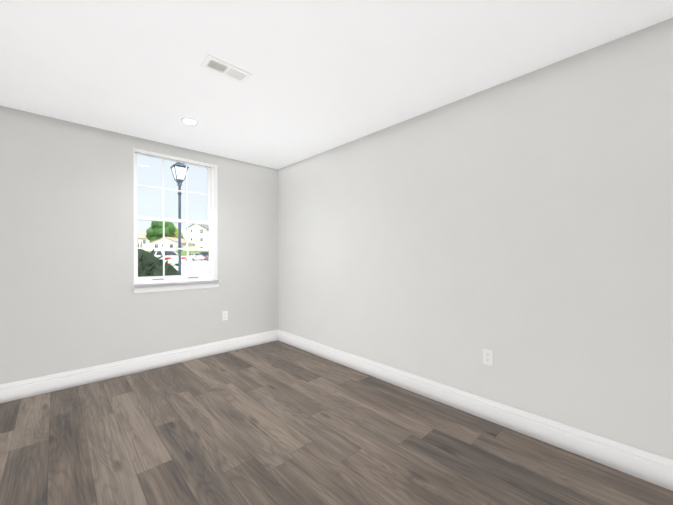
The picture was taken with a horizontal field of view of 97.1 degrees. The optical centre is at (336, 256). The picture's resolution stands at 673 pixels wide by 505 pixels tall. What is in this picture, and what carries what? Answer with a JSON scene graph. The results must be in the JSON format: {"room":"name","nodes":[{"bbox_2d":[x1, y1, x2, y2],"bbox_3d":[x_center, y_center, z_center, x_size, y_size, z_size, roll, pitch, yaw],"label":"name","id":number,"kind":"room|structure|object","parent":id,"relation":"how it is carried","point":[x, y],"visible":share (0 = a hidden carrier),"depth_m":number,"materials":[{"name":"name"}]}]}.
{"room":"empty room","nodes":[
{"label":"empty room","id":0,"kind":"room"},
{"bbox_2d":[0,106,277,383],"bbox_3d":[-2.407,-0.022,2.914,4.530,2.440,0.200,0,0,-43],"label":"wall","id":1,"kind":"structure","parent":0,"point":[69,300],"depth_m":2.86,"materials":[{"name":"paint"}]},
{"bbox_2d":[0,330,277,402],"bbox_3d":[-2.332,1.123,2.839,4.130,0.151,0.018,0,0,-43],"label":"baseboard","id":2,"kind":"structure","parent":1,"relation":"attached to","point":[17,390],"depth_m":2.99,"materials":[{"name":"white wood"}]},
{"bbox_2d":[134,148,217,283],"bbox_3d":[-1.847,-0.433,3.439,0.866,1.449,0.186,0,0,-43],"label":"window","id":3,"kind":"structure","parent":1,"relation":"in","point":[212,221],"depth_m":3.50,"materials":[{"name":"white plastic"}]},
{"bbox_2d":[132,280,220,293],"bbox_3d":[-1.803,0.335,3.400,0.900,0.088,0.146,0,0,-43],"label":"window sill","id":4,"kind":"structure","parent":1,"relation":"attached to","point":[162,287],"depth_m":3.32,"materials":[{"name":"white wood"}]},
{"bbox_2d":[222,311,227,320],"bbox_3d":[-1.399,0.739,3.729,0.070,0.115,0.007,0,0,-43],"label":"electrical outlet","id":5,"kind":"object","parent":1,"relation":"attached to","point":[224,315],"visible":1,"depth_m":3.72,"materials":[{"name":"white plastic"}]},
{"bbox_2d":[0,340,672,504],"bbox_3d":[-0.482,1.266,0.886,5.130,0.120,5.800,0,0,-43],"label":"floor","id":6,"kind":"structure","parent":0,"point":[277,422],"depth_m":1.87,"materials":[{"name":"brown wood"}]},
{"bbox_2d":[0,0,672,169],"bbox_3d":[-0.585,-1.324,0.985,5.130,0.180,6.100,0,0,-43],"label":"ceiling","id":7,"kind":"structure","parent":0,"point":[327,75],"depth_m":1.86,"materials":[{"name":"paint"}]},
{"bbox_2d":[181,118,197,124],"bbox_3d":[-1.347,-1.238,2.728,0.144,0.006,0.144,0,0,-43],"label":"recessed light","id":8,"kind":"object","parent":7,"relation":"in","point":[188,121],"visible":1,"depth_m":2.72,"materials":[{"name":"white"}]},
{"bbox_2d":[200,54,251,83],"bbox_3d":[-0.727,-1.235,1.970,0.290,0.008,0.147,0,0,-43],"label":"ceiling vent","id":9,"kind":"object","parent":7,"relation":"in","point":[223,68],"visible":1,"depth_m":1.96,"materials":[{"name":"white metal"}]},
{"bbox_2d":[278,18,672,459],"bbox_3d":[1.056,-0.020,2.406,0.200,2.440,5.300,0,0,-43],"label":"wall","id":10,"kind":"structure","parent":0,"point":[521,227],"depth_m":2.04,"materials":[{"name":"paint"}]},
{"bbox_2d":[278,330,672,490],"bbox_3d":[0.908,1.125,2.408,0.018,0.151,5.100,0,0,-43],"label":"baseboard","id":11,"kind":"structure","parent":10,"relation":"attached to","point":[643,465],"depth_m":2.04,"materials":[{"name":"white wood"}]},
{"bbox_2d":[483,348,492,365],"bbox_3d":[1.117,0.739,2.194,0.007,0.115,0.070,0,0,-43],"label":"electrical outlet","id":12,"kind":"object","parent":10,"relation":"attached to","point":[487,356],"visible":1,"depth_m":2.19,"materials":[{"name":"white plastic"}]},
{"label":"outside","id":13,"kind":"structure","parent":0,"visible":0},
{"bbox_2d":[147,251,208,255],"bbox_3d":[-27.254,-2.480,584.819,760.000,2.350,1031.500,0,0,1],"label":"lawn","id":14,"kind":"structure","parent":13,"point":[184,253],"depth_m":81.26,"materials":[{"name":"green plant"}]},
{"bbox_2d":[146,234,160,241],"bbox_3d":[-64.576,-5.807,105.626,5.141,8.015,4.593,0,0,1],"label":"tree","id":15,"kind":"object","parent":14,"relation":"on","point":[150,239],"depth_m":103.99,"materials":[{"name":"green plant"}]},
{"bbox_2d":[146,217,175,237],"bbox_3d":[-55.937,-7.198,94.255,8.280,10.885,6.274,0,0,1],"label":"tree","id":16,"kind":"object","parent":14,"relation":"on","point":[152,232],"depth_m":92.70,"materials":[{"name":"green plant"}]},
{"bbox_2d":[138,232,185,250],"bbox_3d":[-76.149,-5.789,118.517,26.700,7.880,10.700,0,0,1],"label":"house","id":17,"kind":"structure","parent":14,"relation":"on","point":[142,238],"depth_m":113.47,"materials":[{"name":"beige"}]},
{"bbox_2d":[149,237,194,250],"bbox_3d":[-49.475,-3.786,90.430,9.000,4.090,9.600,0,0,1],"label":"house","id":18,"kind":"structure","parent":14,"relation":"on","point":[174,243],"depth_m":85.96,"materials":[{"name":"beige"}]},
{"bbox_2d":[168,227,182,237],"bbox_3d":[-53.671,-5.840,99.232,4.835,8.130,5.086,0,0,1],"label":"tree","id":19,"kind":"object","parent":14,"relation":"on","point":[174,235],"depth_m":98.22,"materials":[{"name":"green plant"}]},
{"bbox_2d":[181,230,186,239],"bbox_3d":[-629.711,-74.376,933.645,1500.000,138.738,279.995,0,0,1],"label":"house","id":20,"kind":"structure","parent":14,"relation":"on","point":[184,232],"depth_m":982.08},
{"bbox_2d":[186,224,208,250],"bbox_3d":[-38.623,-6.919,106.683,24.700,10.230,12.700,0,0,1],"label":"apartment","id":21,"kind":"structure","parent":14,"relation":"on","point":[204,230],"depth_m":100.88,"materials":[{"name":"beige"}]},
{"bbox_2d":[171,260,208,274],"bbox_3d":[-135.902,0.154,259.572,680.000,0.400,556.100,0,0,-43],"label":"ground","id":22,"kind":"structure","parent":13,"point":[195,265],"depth_m":24.02,"materials":[{"name":"white"}]},
{"bbox_2d":[138,241,179,276],"bbox_3d":[-3.672,0.319,5.499,1.324,1.463,1.710,0,0,1],"label":"bush","id":23,"kind":"object","parent":22,"relation":"on","point":[152,269],"depth_m":5.45,"materials":[{"name":"green plant"}]},
{"bbox_2d":[152,250,185,265],"bbox_3d":[-16.710,0.130,28.204,4.620,1.440,1.828,0,0,25],"label":"car","id":24,"kind":"object","parent":22,"relation":"on","point":[170,255],"depth_m":27.28,"materials":[{"name":"white paint"}]},
{"bbox_2d":[170,162,188,274],"bbox_3d":[-4.713,-1.000,8.934,0.430,3.850,0.430,0,0,-42],"label":"street lamp","id":25,"kind":"object","parent":22,"relation":"on","point":[178,176],"depth_m":8.90,"materials":[{"name":"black metal"}]},
{"bbox_2d":[185,253,204,260],"bbox_3d":[-28.314,0.011,58.965,4.620,1.440,1.828,0,0,35],"label":"car","id":26,"kind":"object","parent":22,"relation":"on","point":[197,256],"depth_m":57.92,"materials":[{"name":"white paint"}]},
{"bbox_2d":[200,252,208,259],"bbox_3d":[-28.701,-0.160,64.475,4.720,1.740,1.888,0,0,31],"label":"car","id":27,"kind":"object","parent":22,"relation":"on","point":[203,253],"depth_m":63.09,"materials":[{"name":"blue paint"}]}
]}

